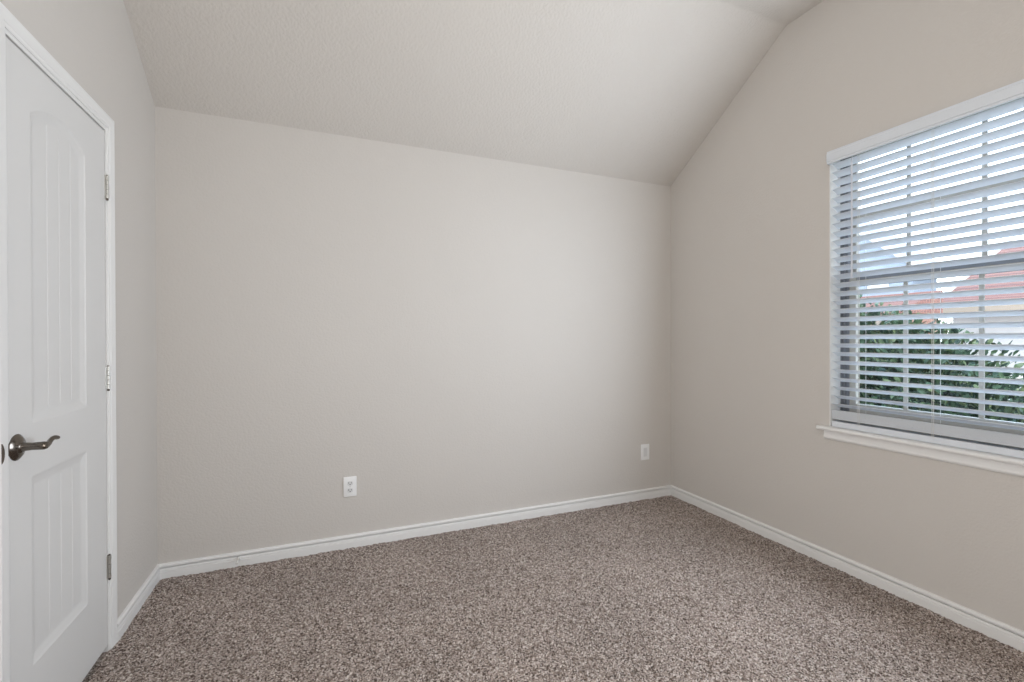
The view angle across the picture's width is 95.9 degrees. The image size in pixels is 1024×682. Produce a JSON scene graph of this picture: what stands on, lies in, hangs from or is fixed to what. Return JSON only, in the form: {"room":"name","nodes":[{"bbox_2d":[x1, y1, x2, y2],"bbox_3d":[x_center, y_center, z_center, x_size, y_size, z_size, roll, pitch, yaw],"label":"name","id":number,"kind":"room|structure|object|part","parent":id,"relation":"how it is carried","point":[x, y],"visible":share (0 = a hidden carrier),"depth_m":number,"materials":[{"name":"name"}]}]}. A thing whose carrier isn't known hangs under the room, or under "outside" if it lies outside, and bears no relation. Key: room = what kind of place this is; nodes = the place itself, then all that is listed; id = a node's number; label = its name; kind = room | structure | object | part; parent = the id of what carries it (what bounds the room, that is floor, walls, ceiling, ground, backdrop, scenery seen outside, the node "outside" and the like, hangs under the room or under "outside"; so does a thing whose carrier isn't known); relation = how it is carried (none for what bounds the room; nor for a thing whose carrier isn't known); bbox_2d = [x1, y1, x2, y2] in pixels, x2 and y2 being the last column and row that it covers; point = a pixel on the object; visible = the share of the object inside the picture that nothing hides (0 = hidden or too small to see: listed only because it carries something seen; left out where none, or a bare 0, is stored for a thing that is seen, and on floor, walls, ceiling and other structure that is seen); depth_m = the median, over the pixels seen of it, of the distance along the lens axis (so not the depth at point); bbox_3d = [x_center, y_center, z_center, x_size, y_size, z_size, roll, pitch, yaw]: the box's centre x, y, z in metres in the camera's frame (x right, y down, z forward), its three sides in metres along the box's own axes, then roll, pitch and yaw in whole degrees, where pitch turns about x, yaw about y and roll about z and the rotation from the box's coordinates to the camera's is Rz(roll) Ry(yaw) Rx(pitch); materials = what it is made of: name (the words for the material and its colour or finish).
{"room":"empty bedroom","nodes":[
{"label":"empty bedroom","id":0,"kind":"room"},
{"bbox_2d":[0,0,157,618],"bbox_3d":[-1.244,-0.191,0.778,0.140,3.415,3.647,0,0,-22],"label":"wall","id":1,"kind":"structure","parent":0,"point":[94,41],"depth_m":2.02,"materials":[{"name":"beige paint"}]},
{"bbox_2d":[1,444,4,464],"bbox_3d":[-1.326,0.294,1.200,0.010,0.060,0.004,0,0,-22],"label":"strike plate","id":2,"kind":"object","parent":1,"relation":"attached to","point":[2,446],"visible":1,"depth_m":1.20,"materials":[{"name":"grey metal"}]},
{"bbox_2d":[5,36,111,681],"bbox_3d":[-1.462,0.188,1.538,0.103,2.021,0.624,0,0,-22],"label":"door","id":3,"kind":"structure","parent":1,"relation":"in","point":[58,184],"depth_m":1.48,"materials":[{"name":"white paint"}]},
{"bbox_3d":[-1.365,0.294,1.280,0.016,0.073,0.073,0,0,-22],"label":"handle","id":4,"kind":"part","parent":3,"relation":"part of","materials":[{"name":"grey metal"}]},
{"bbox_3d":[-1.331,0.290,1.333,0.017,0.028,0.082,0,0,-22],"label":"lever","id":5,"kind":"part","parent":3,"relation":"part of","materials":[{"name":"grey metal"}]},
{"bbox_2d":[0,2,117,681],"bbox_3d":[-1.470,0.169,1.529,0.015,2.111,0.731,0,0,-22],"label":"trim","id":6,"kind":"structure","parent":1,"relation":"attached to","point":[8,21],"depth_m":1.32,"materials":[{"name":"white paint"}]},
{"bbox_2d":[117,564,159,640],"bbox_3d":[-1.706,1.185,2.120,0.015,0.084,0.539,0,0,-22],"label":"baseboard","id":7,"kind":"structure","parent":1,"relation":"attached to","point":[124,620],"depth_m":2.07,"materials":[{"name":"white paint"}]},
{"bbox_2d":[155,107,670,563],"bbox_3d":[-0.312,0.126,3.058,3.593,2.760,0.139,0,0,-22],"label":"wall","id":8,"kind":"structure","parent":0,"point":[452,335],"depth_m":2.80,"materials":[{"name":"beige paint"}]},
{"bbox_2d":[343,476,356,496],"bbox_3d":[-0.953,0.857,2.716,0.073,0.117,0.009,0,0,-22],"label":"electrical outlet","id":9,"kind":"object","parent":8,"relation":"attached to","point":[349,483],"visible":1,"depth_m":2.71,"materials":[{"name":"white plastic"}]},
{"bbox_2d":[159,485,670,579],"bbox_3d":[-0.280,1.178,2.990,3.315,0.084,0.015,0,0,-22],"label":"baseboard","id":10,"kind":"structure","parent":8,"relation":"attached to","point":[273,553],"depth_m":2.80,"materials":[{"name":"white paint"}]},
{"bbox_2d":[641,444,648,459],"bbox_3d":[1.017,0.848,3.527,0.078,0.120,0.009,0,0,-22],"label":"wall plate","id":11,"kind":"object","parent":8,"relation":"attached to","point":[644,447],"visible":1,"depth_m":3.52,"materials":[{"name":"white plastic"}]},
{"bbox_2d":[123,0,822,185],"bbox_3d":[0.350,-1.556,1.431,3.594,0.898,3.647,0,0,-22],"label":"ceiling","id":12,"kind":"structure","parent":0,"point":[621,89],"depth_m":2.54,"materials":[{"name":"beige paint"}]},
{"bbox_2d":[82,495,1023,681],"bbox_3d":[0.015,1.362,1.224,4.115,0.299,3.507,0,0,-22],"label":"floor","id":13,"kind":"structure","parent":0,"point":[665,588],"depth_m":2.03,"materials":[{"name":"carpet"}]},
{"bbox_2d":[671,0,1023,630],"bbox_3d":[1.951,-0.205,2.093,0.140,3.415,3.647,0,0,-22],"label":"wall","id":14,"kind":"structure","parent":0,"point":[750,208],"depth_m":2.59,"materials":[{"name":"beige paint"}]},
{"bbox_2d":[829,161,839,425],"bbox_3d":[1.752,-0.280,2.504,0.084,1.479,0.004,0,0,-22],"label":"trim","id":15,"kind":"structure","parent":14,"relation":"attached to","point":[832,177],"depth_m":2.50,"materials":[{"name":"white paint"}]},
{"bbox_2d":[671,485,1023,651],"bbox_3d":[1.883,1.175,2.068,0.015,0.084,3.367,0,0,-22],"label":"baseboard","id":16,"kind":"structure","parent":14,"relation":"attached to","point":[1004,633],"depth_m":2.27,"materials":[{"name":"white paint"}]},
{"bbox_2d":[816,425,1023,476],"bbox_3d":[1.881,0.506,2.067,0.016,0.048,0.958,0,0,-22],"label":"trim","id":17,"kind":"structure","parent":14,"relation":"attached to","point":[1001,467],"depth_m":2.06,"materials":[{"name":"white paint"}]},
{"bbox_2d":[840,97,1023,448],"bbox_3d":[1.988,-0.280,2.110,0.054,1.480,0.914,0,0,-22],"label":"window","id":18,"kind":"structure","parent":14,"relation":"in","point":[1020,260],"depth_m":2.25,"materials":[{"name":"grey plastic"}]},
{"bbox_2d":[826,79,1023,458],"bbox_3d":[1.899,-0.279,2.067,0.092,1.479,0.914,0,0,-22],"label":"window blind","id":19,"kind":"object","parent":18,"relation":"attached to","point":[1013,91],"visible":1,"depth_m":2.07,"materials":[{"name":"white plastic"}]},
{"bbox_3d":[1.772,-0.274,2.356,0.002,1.423,0.002,0,0,-22],"label":"ladder cord","id":20,"kind":"part","parent":19,"relation":"part of","materials":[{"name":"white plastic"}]},
{"bbox_3d":[1.916,0.445,2.082,0.052,0.030,0.898,0,0,-22],"label":"rail","id":21,"kind":"part","parent":19,"relation":"part of","materials":[{"name":"white plastic"}]},
{"bbox_3d":[1.890,-0.274,2.069,0.002,1.423,0.002,0,0,-22],"label":"ladder cord","id":22,"kind":"part","parent":19,"relation":"part of","materials":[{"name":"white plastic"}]},
{"bbox_3d":[1.939,-0.274,2.089,0.002,1.423,0.002,0,0,-22],"label":"ladder cord","id":23,"kind":"part","parent":19,"relation":"part of","materials":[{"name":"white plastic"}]},
{"bbox_3d":[1.988,-0.280,2.110,0.054,1.480,0.914,0,0,-22],"label":"frame","id":24,"kind":"part","parent":18,"relation":"part of","materials":[{"name":"grey plastic"}]},
{"bbox_3d":[1.978,0.037,2.106,0.026,0.742,0.818,0,0,-22],"label":"sash","id":25,"kind":"part","parent":18,"relation":"part of","materials":[{"name":"grey plastic"}]},
{"bbox_3d":[1.999,-0.649,2.113,0.020,0.709,0.818,0,0,-22],"label":"sash","id":26,"kind":"part","parent":18,"relation":"part of","materials":[{"name":"grey plastic"}]},
{"bbox_3d":[1.979,-0.313,2.106,0.021,0.050,0.752,0,0,-22],"label":"check rail","id":27,"kind":"part","parent":18,"relation":"part of","materials":[{"name":"grey plastic"}]},
{"bbox_3d":[-1.257,1.637,13.545,2.628,0.305,54.000,0,0,-22],"label":"path","id":28,"kind":"object","parent":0,"visible":0},
{"bbox_2d":[860,295,1023,422],"bbox_3d":[3.139,0.542,4.053,1.445,2.048,3.255,0,0,-22],"label":"shrub","id":29,"kind":"object","parent":28,"relation":"on","point":[1004,375],"visible":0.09,"depth_m":3.44,"materials":[{"name":"green plant"}]},
{"label":"outside","id":30,"kind":"structure","parent":0,"visible":0},
{"bbox_3d":[28.921,1.473,33.533,61.000,0.310,100.000,0,0,-22],"label":"street","id":31,"kind":"object","parent":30,"visible":0},
{"bbox_2d":[860,222,942,341],"bbox_3d":[11.329,-1.941,17.385,3.800,6.760,7.440,0,0,-22],"label":"house","id":32,"kind":"structure","parent":31,"relation":"on","point":[937,300],"depth_m":15.26,"materials":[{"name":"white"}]},
{"bbox_3d":[11.630,-3.693,17.699,0.090,3.260,7.080,0,0,-22],"label":"gable trim","id":33,"kind":"part","parent":32,"relation":"part of","materials":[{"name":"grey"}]},
{"bbox_2d":[943,240,1023,378],"bbox_3d":[25.480,-1.501,11.645,12.200,5.840,18.950,0,0,-22],"label":"house","id":34,"kind":"structure","parent":31,"relation":"on","point":[1020,283],"depth_m":16.91,"materials":[{"name":"brick"}]}
]}

